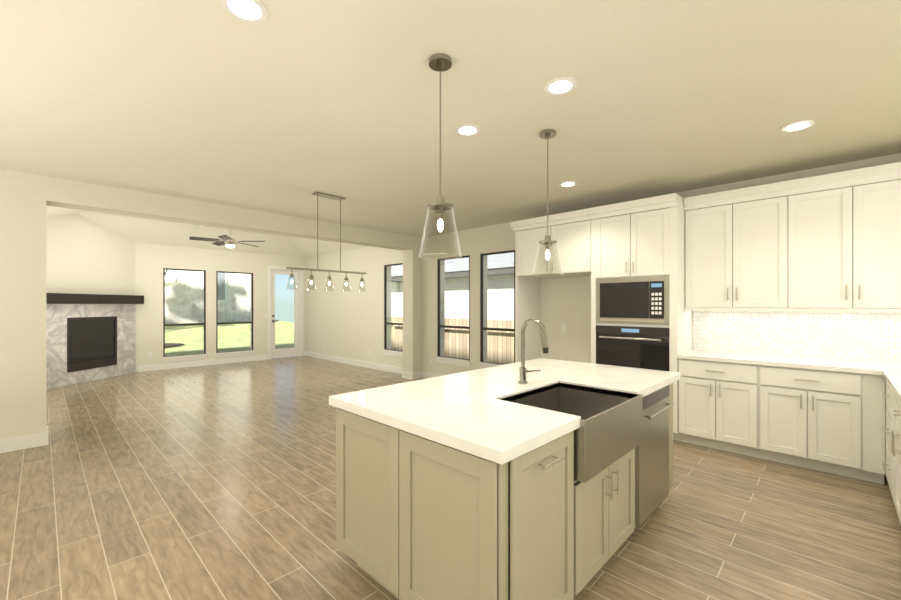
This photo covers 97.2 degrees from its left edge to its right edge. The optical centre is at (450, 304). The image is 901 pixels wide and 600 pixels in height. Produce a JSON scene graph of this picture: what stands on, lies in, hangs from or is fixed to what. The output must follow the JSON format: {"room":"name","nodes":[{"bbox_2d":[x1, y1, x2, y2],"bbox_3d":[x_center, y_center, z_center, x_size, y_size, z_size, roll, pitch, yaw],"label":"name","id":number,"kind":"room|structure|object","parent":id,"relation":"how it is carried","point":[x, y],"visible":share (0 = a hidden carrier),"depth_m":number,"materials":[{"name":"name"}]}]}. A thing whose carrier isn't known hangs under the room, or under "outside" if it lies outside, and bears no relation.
{"room":"kitchen","nodes":[
{"label":"kitchen","id":0,"kind":"room"},
{"bbox_2d":[0,169,45,438],"bbox_3d":[-5.477,-0.270,2.898,0.300,3.400,3.540,0,0,44],"label":"wall","id":1,"kind":"structure","parent":0,"point":[22,303],"depth_m":3.94,"materials":[{"name":"paint"}]},
{"bbox_2d":[0,431,48,452],"bbox_3d":[-5.347,1.365,2.805,0.015,0.130,3.525,0,0,44],"label":"baseboard","id":2,"kind":"structure","parent":1,"relation":"attached to","point":[22,442],"depth_m":3.94,"materials":[{"name":"white wood"}]},
{"bbox_2d":[46,176,422,249],"bbox_3d":[-2.450,-1.520,6.022,0.300,0.900,5.160,0,0,44],"label":"header","id":3,"kind":"object","parent":1,"relation":"attached to","point":[69,194],"visible":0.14,"depth_m":5.09,"materials":[{"name":"paint"}]},
{"bbox_2d":[46,214,134,357],"bbox_3d":[-6.807,-0.270,7.362,1.376,3.400,1.700,0,0,44],"label":"wall","id":4,"kind":"structure","parent":0,"point":[84,255],"depth_m":7.42,"materials":[{"name":"paint"}]},
{"bbox_2d":[46,206,369,257],"bbox_3d":[-4.327,-1.645,7.605,4.640,0.650,5.540,0,0,44],"label":"ceiling","id":5,"kind":"structure","parent":0,"point":[148,231],"depth_m":8.88,"materials":[{"name":"paint"}]},
{"bbox_2d":[189,229,264,247],"bbox_3d":[-4.289,-1.400,7.681,1.275,0.599,1.284,0,0,44],"label":"room ceiling fan","id":6,"kind":"object","parent":5,"relation":"hanging from","point":[228,241],"visible":0.94,"depth_m":7.59,"materials":[{"name":"silver metal"}]},
{"bbox_2d":[135,243,305,371],"bbox_3d":[-6.120,-0.270,9.204,0.200,3.400,5.700,0,0,44],"label":"wall","id":7,"kind":"structure","parent":0,"point":[152,261],"depth_m":9.32,"materials":[{"name":"paint"}]},
{"bbox_2d":[162,268,207,361],"bbox_3d":[-6.087,0.225,9.108,0.080,2.090,0.890,0,0,44],"label":"window","id":8,"kind":"structure","parent":7,"relation":"in","point":[180,357],"depth_m":9.09,"materials":[{"name":"grey metal"}]},
{"bbox_2d":[137,355,266,371],"bbox_3d":[-5.747,1.365,9.434,0.015,0.130,2.710,0,0,44],"label":"baseboard","id":9,"kind":"structure","parent":7,"relation":"attached to","point":[153,367],"depth_m":9.28,"materials":[{"name":"white wood"}]},
{"bbox_2d":[215,271,254,357],"bbox_3d":[-5.349,0.225,9.870,0.080,2.090,0.910,0,0,44],"label":"window","id":10,"kind":"structure","parent":7,"relation":"in","point":[234,353],"depth_m":9.83,"materials":[{"name":"grey metal"}]},
{"bbox_2d":[148,313,369,356],"bbox_3d":[-4.198,0.672,8.816,3.099,0.915,3.579,0,0,44],"label":"outlet plates","id":11,"kind":"object","parent":7,"relation":"attached to","point":[150,353],"visible":1,"depth_m":9.04,"materials":[{"name":"white plastic"}]},
{"bbox_2d":[268,265,303,358],"bbox_3d":[-4.513,0.193,10.821,0.178,2.475,0.970,0,0,44],"label":"door frame","id":12,"kind":"structure","parent":7,"relation":"attached to","point":[298,327],"depth_m":10.86,"materials":[{"name":"white wood"}]},
{"bbox_2d":[0,356,900,599],"bbox_3d":[-2.927,1.490,4.020,12.000,0.120,9.100,0,0,44],"label":"floor","id":13,"kind":"structure","parent":0,"point":[213,482],"depth_m":2.75,"materials":[{"name":"brown wood"}]},
{"bbox_2d":[46,293,143,388],"bbox_3d":[-6.694,0.615,7.386,0.218,1.630,2.080,0,0,5],"label":"fireplace","id":14,"kind":"object","parent":13,"relation":"on","point":[79,338],"visible":0.85,"depth_m":7.40,"materials":[{"name":"stone"}]},
{"bbox_2d":[401,370,413,379],"bbox_3d":[-0.833,1.365,7.690,0.330,0.130,0.015,0,0,44],"label":"baseboard","id":15,"kind":"structure","parent":13,"relation":"on","point":[407,375],"depth_m":7.68,"materials":[{"name":"white wood"}]},
{"bbox_2d":[403,249,422,372],"bbox_3d":[-0.741,0.180,7.785,0.300,2.500,0.250,0,0,44],"label":"pilaster","id":16,"kind":"object","parent":13,"relation":"on","point":[412,311],"visible":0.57,"depth_m":7.68,"materials":[{"name":"paint"}]},
{"bbox_2d":[336,378,679,599],"bbox_3d":[0.532,0.990,2.541,1.188,0.880,2.150,0,0,44],"label":"kitchen island","id":17,"kind":"object","parent":13,"relation":"on","point":[541,479],"depth_m":1.77,"materials":[{"name":"beige wood"}]},
{"bbox_2d":[329,382,580,465],"bbox_3d":[-0.041,0.525,1.984,1.180,0.050,0.592,0,0,44],"label":"island countertop","id":18,"kind":"structure","parent":17,"relation":"on","point":[493,430],"depth_m":1.78,"materials":[{"name":"white stone"}]},
{"bbox_2d":[413,370,560,401],"bbox_3d":[0.232,0.525,2.623,0.682,0.050,0.706,0,0,44],"label":"island countertop","id":19,"kind":"structure","parent":17,"relation":"on","point":[491,383],"depth_m":2.53,"materials":[{"name":"white stone"}]},
{"bbox_2d":[517,322,548,385],"bbox_3d":[0.529,0.300,2.492,0.210,0.400,0.096,0,0,44],"label":"faucet","id":20,"kind":"object","parent":19,"relation":"on","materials":[{"name":"silver metal"}]},
{"bbox_2d":[481,358,679,397],"bbox_3d":[0.967,0.525,3.023,1.180,0.050,0.892,0,0,44],"label":"island countertop","id":21,"kind":"structure","parent":17,"relation":"on","point":[628,381],"depth_m":2.82,"materials":[{"name":"white stone"}]},
{"bbox_2d":[511,208,590,362],"bbox_3d":[1.471,0.140,5.344,1.125,2.580,0.673,0,0,44],"label":"cabinet","id":22,"kind":"object","parent":13,"relation":"on","point":[569,232],"visible":0.69,"depth_m":5.28,"materials":[{"name":"white wood"}]},
{"bbox_2d":[589,193,692,440],"bbox_3d":[2.206,0.140,4.626,0.926,2.580,0.680,0,0,44],"label":"tall cabinet","id":23,"kind":"object","parent":13,"relation":"on","point":[641,318],"visible":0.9,"depth_m":4.36,"materials":[{"name":"white wood"}]},
{"bbox_2d":[678,359,744,454],"bbox_3d":[2.826,0.990,4.070,0.734,0.880,0.618,0,0,44],"label":"base cabinet","id":24,"kind":"object","parent":13,"relation":"on","point":[711,396],"depth_m":3.90,"materials":[{"name":"white wood"}]},
{"bbox_2d":[745,363,880,483],"bbox_3d":[3.297,0.990,3.613,0.854,0.880,0.618,0,0,44],"label":"base cabinet","id":25,"kind":"object","parent":13,"relation":"on","point":[819,391],"depth_m":3.38,"materials":[{"name":"white wood"}]},
{"bbox_2d":[677,351,900,374],"bbox_3d":[3.185,0.530,3.711,1.750,0.040,0.633,0,0,44],"label":"countertop","id":26,"kind":"structure","parent":25,"relation":"on","point":[854,366],"depth_m":3.59,"materials":[{"name":"white stone"}]},
{"bbox_2d":[881,371,900,402],"bbox_3d":[2.886,0.530,2.143,0.633,0.040,2.035,0,0,44],"label":"countertop","id":27,"kind":"structure","parent":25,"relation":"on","point":[893,378],"depth_m":2.72,"materials":[{"name":"white stone"}]},
{"bbox_2d":[881,379,892,497],"bbox_3d":[3.335,0.990,2.595,0.618,0.880,0.727,0,0,44],"label":"base cabinet","id":28,"kind":"object","parent":13,"relation":"on","point":[886,395],"depth_m":2.96,"materials":[{"name":"white wood"}]},
{"bbox_2d":[893,395,900,524],"bbox_3d":[2.873,0.990,2.118,0.618,0.880,0.739,0,0,44],"label":"base cabinet","id":29,"kind":"object","parent":13,"relation":"on","point":[896,406],"depth_m":2.54,"materials":[{"name":"white wood"}]},
{"bbox_2d":[0,0,900,236],"bbox_3d":[-1.168,-1.370,2.315,6.700,0.100,8.700,0,0,44],"label":"ceiling","id":30,"kind":"structure","parent":0,"point":[288,107],"depth_m":2.55,"materials":[{"name":"paint"}]},
{"bbox_2d":[220,0,267,23],"bbox_3d":[-0.912,-1.316,1.761,0.190,0.008,0.190,0,0,44],"label":"recessed light","id":31,"kind":"object","parent":30,"relation":"in","point":[252,11],"visible":1,"depth_m":1.77,"materials":[{"name":"white plastic"}]},
{"bbox_2d":[286,192,366,291],"bbox_3d":[-1.461,-0.747,4.786,0.125,1.144,1.045,0,0,44],"label":"dining chandelier","id":32,"kind":"object","parent":30,"relation":"hanging from","point":[329,196],"visible":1,"depth_m":4.76,"materials":[{"name":"silver metal"}]},
{"bbox_2d":[419,53,461,258],"bbox_3d":[-0.055,-0.790,2.142,0.231,1.060,0.231,0,0,44],"label":"pendant light","id":33,"kind":"object","parent":30,"relation":"hanging from","point":[440,62],"visible":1,"depth_m":2.14,"materials":[{"name":"clear glass"}]},
{"bbox_2d":[455,124,479,135],"bbox_3d":[0.130,-1.316,2.994,0.190,0.008,0.190,0,0,44],"label":"recessed light","id":34,"kind":"object","parent":30,"relation":"in","point":[467,130],"visible":1,"depth_m":2.98,"materials":[{"name":"white plastic"}]},
{"bbox_2d":[532,129,562,275],"bbox_3d":[0.744,-0.775,3.038,0.231,1.090,0.231,0,0,44],"label":"pendant light","id":35,"kind":"object","parent":30,"relation":"hanging from","point":[547,134],"visible":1,"depth_m":3.03,"materials":[{"name":"clear glass"}]},
{"bbox_2d":[544,77,576,94],"bbox_3d":[0.662,-1.316,2.394,0.190,0.008,0.190,0,0,44],"label":"recessed light","id":36,"kind":"object","parent":30,"relation":"in","point":[561,85],"visible":1,"depth_m":2.38,"materials":[{"name":"white plastic"}]},
{"bbox_2d":[559,181,576,186],"bbox_3d":[1.283,-1.316,4.327,0.190,0.008,0.190,0,0,44],"label":"recessed light","id":37,"kind":"object","parent":30,"relation":"in","point":[568,184],"visible":0.98,"depth_m":4.32,"materials":[{"name":"white plastic"}]},
{"bbox_2d":[781,120,814,131],"bbox_3d":[2.557,-1.316,2.925,0.190,0.008,0.190,0,0,44],"label":"recessed light","id":38,"kind":"object","parent":30,"relation":"in","point":[797,126],"visible":1,"depth_m":2.92,"materials":[{"name":"white plastic"}]},
{"bbox_2d":[306,153,900,466],"bbox_3d":[0.170,-0.270,7.216,12.000,3.400,0.200,0,0,44],"label":"wall","id":39,"kind":"structure","parent":0,"point":[346,324],"depth_m":7.57,"materials":[{"name":"paint"}]},
{"bbox_2d":[305,351,402,373],"bbox_3d":[-2.424,1.365,9.569,4.600,0.130,0.030,0,0,44],"label":"baseboard","id":40,"kind":"structure","parent":39,"relation":"attached to","point":[382,367],"depth_m":9.34,"materials":[{"name":"white wood"}]},
{"bbox_2d":[382,263,402,356],"bbox_3d":[-1.186,0.105,8.404,0.780,1.950,0.080,0,0,44],"label":"east window","id":41,"kind":"structure","parent":39,"relation":"in","point":[390,352],"depth_m":8.55,"materials":[{"name":"grey"}]},
{"bbox_2d":[421,371,443,378],"bbox_3d":[0.378,1.365,6.864,2.590,0.130,0.015,0,0,44],"label":"baseboard","id":42,"kind":"structure","parent":39,"relation":"attached to","point":[425,375],"depth_m":7.63,"materials":[{"name":"white wood"}]},
{"bbox_2d":[435,255,470,366],"bbox_3d":[0.049,0.105,7.207,0.880,1.950,0.080,0,0,44],"label":"east window","id":43,"kind":"structure","parent":39,"relation":"in","point":[460,361],"depth_m":7.22,"materials":[{"name":"grey"}]},
{"bbox_2d":[478,250,514,368],"bbox_3d":[0.768,0.105,6.511,0.780,1.950,0.080,0,0,44],"label":"east window","id":44,"kind":"structure","parent":39,"relation":"in","point":[483,364],"depth_m":6.59,"materials":[{"name":"grey"}]},
{"bbox_2d":[561,323,565,331],"bbox_3d":[1.616,0.323,5.669,0.070,0.115,0.007,0,0,44],"label":"outlet","id":45,"kind":"object","parent":39,"relation":"attached to","point":[563,327],"visible":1,"depth_m":5.67,"materials":[{"name":"white plastic"}]},
{"bbox_2d":[684,190,775,309],"bbox_3d":[2.986,-0.520,4.103,0.914,1.100,0.349,0,0,44],"label":"upper cabinet","id":46,"kind":"object","parent":39,"relation":"attached to","point":[730,243],"depth_m":4.01,"materials":[{"name":"white wood"}]},
{"bbox_2d":[776,170,900,309],"bbox_3d":[3.551,-0.520,3.555,0.913,1.100,0.349,0,0,44],"label":"upper cabinet","id":47,"kind":"object","parent":39,"relation":"attached to","point":[830,242],"depth_m":3.46,"materials":[{"name":"white wood"}]},
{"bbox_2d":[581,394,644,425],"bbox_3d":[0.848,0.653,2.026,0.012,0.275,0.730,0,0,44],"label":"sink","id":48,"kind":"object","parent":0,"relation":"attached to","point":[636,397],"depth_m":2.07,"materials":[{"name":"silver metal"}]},
{"label":"outside","id":49,"kind":"structure","parent":0,"visible":0},
{"bbox_2d":[165,320,391,355],"bbox_3d":[-14.183,1.305,12.630,16.050,0.850,22.400,0,0,44],"label":"lawn","id":50,"kind":"structure","parent":49,"point":[230,335],"depth_m":15.70,"materials":[{"name":"green plant"}]},
{"bbox_2d":[165,270,177,285],"bbox_3d":[-12.659,-2.032,15.681,3.448,6.743,8.316,0,0,44],"label":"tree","id":51,"kind":"object","parent":50,"relation":"on","point":[170,283],"depth_m":16.80,"materials":[{"name":"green plant"}]},
{"bbox_2d":[165,343,184,346],"bbox_3d":[-10.029,1.330,12.643,1.755,0.090,2.566,0,0,44],"label":"mulch","id":52,"kind":"object","parent":50,"relation":"on","point":[171,344],"depth_m":13.09,"materials":[{"name":"brown soil"}]},
{"bbox_2d":[165,270,250,323],"bbox_3d":[-18.757,-2.670,16.784,0.500,8.800,22.000,0,0,44],"label":"trees","id":53,"kind":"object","parent":50,"relation":"on","point":[223,308],"depth_m":21.77,"materials":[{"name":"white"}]},
{"bbox_3d":[3.550,2.230,11.495,22.900,0.100,10.550,0,0,44],"label":"ground","id":54,"kind":"structure","parent":49,"visible":0},
{"bbox_2d":[391,316,513,363],"bbox_3d":[2.107,1.275,9.934,18.800,1.810,0.200,0,0,44],"label":"fence","id":55,"kind":"object","parent":54,"relation":"on","point":[463,354],"depth_m":11.53,"materials":[{"name":"brown wood"}]},
{"bbox_2d":[391,252,513,320],"bbox_3d":[4.733,-1.145,13.865,20.500,6.650,5.500,0,0,44],"label":"house","id":56,"kind":"structure","parent":54,"relation":"on","point":[399,294],"depth_m":14.58,"materials":[{"name":"white brick"}]}
]}

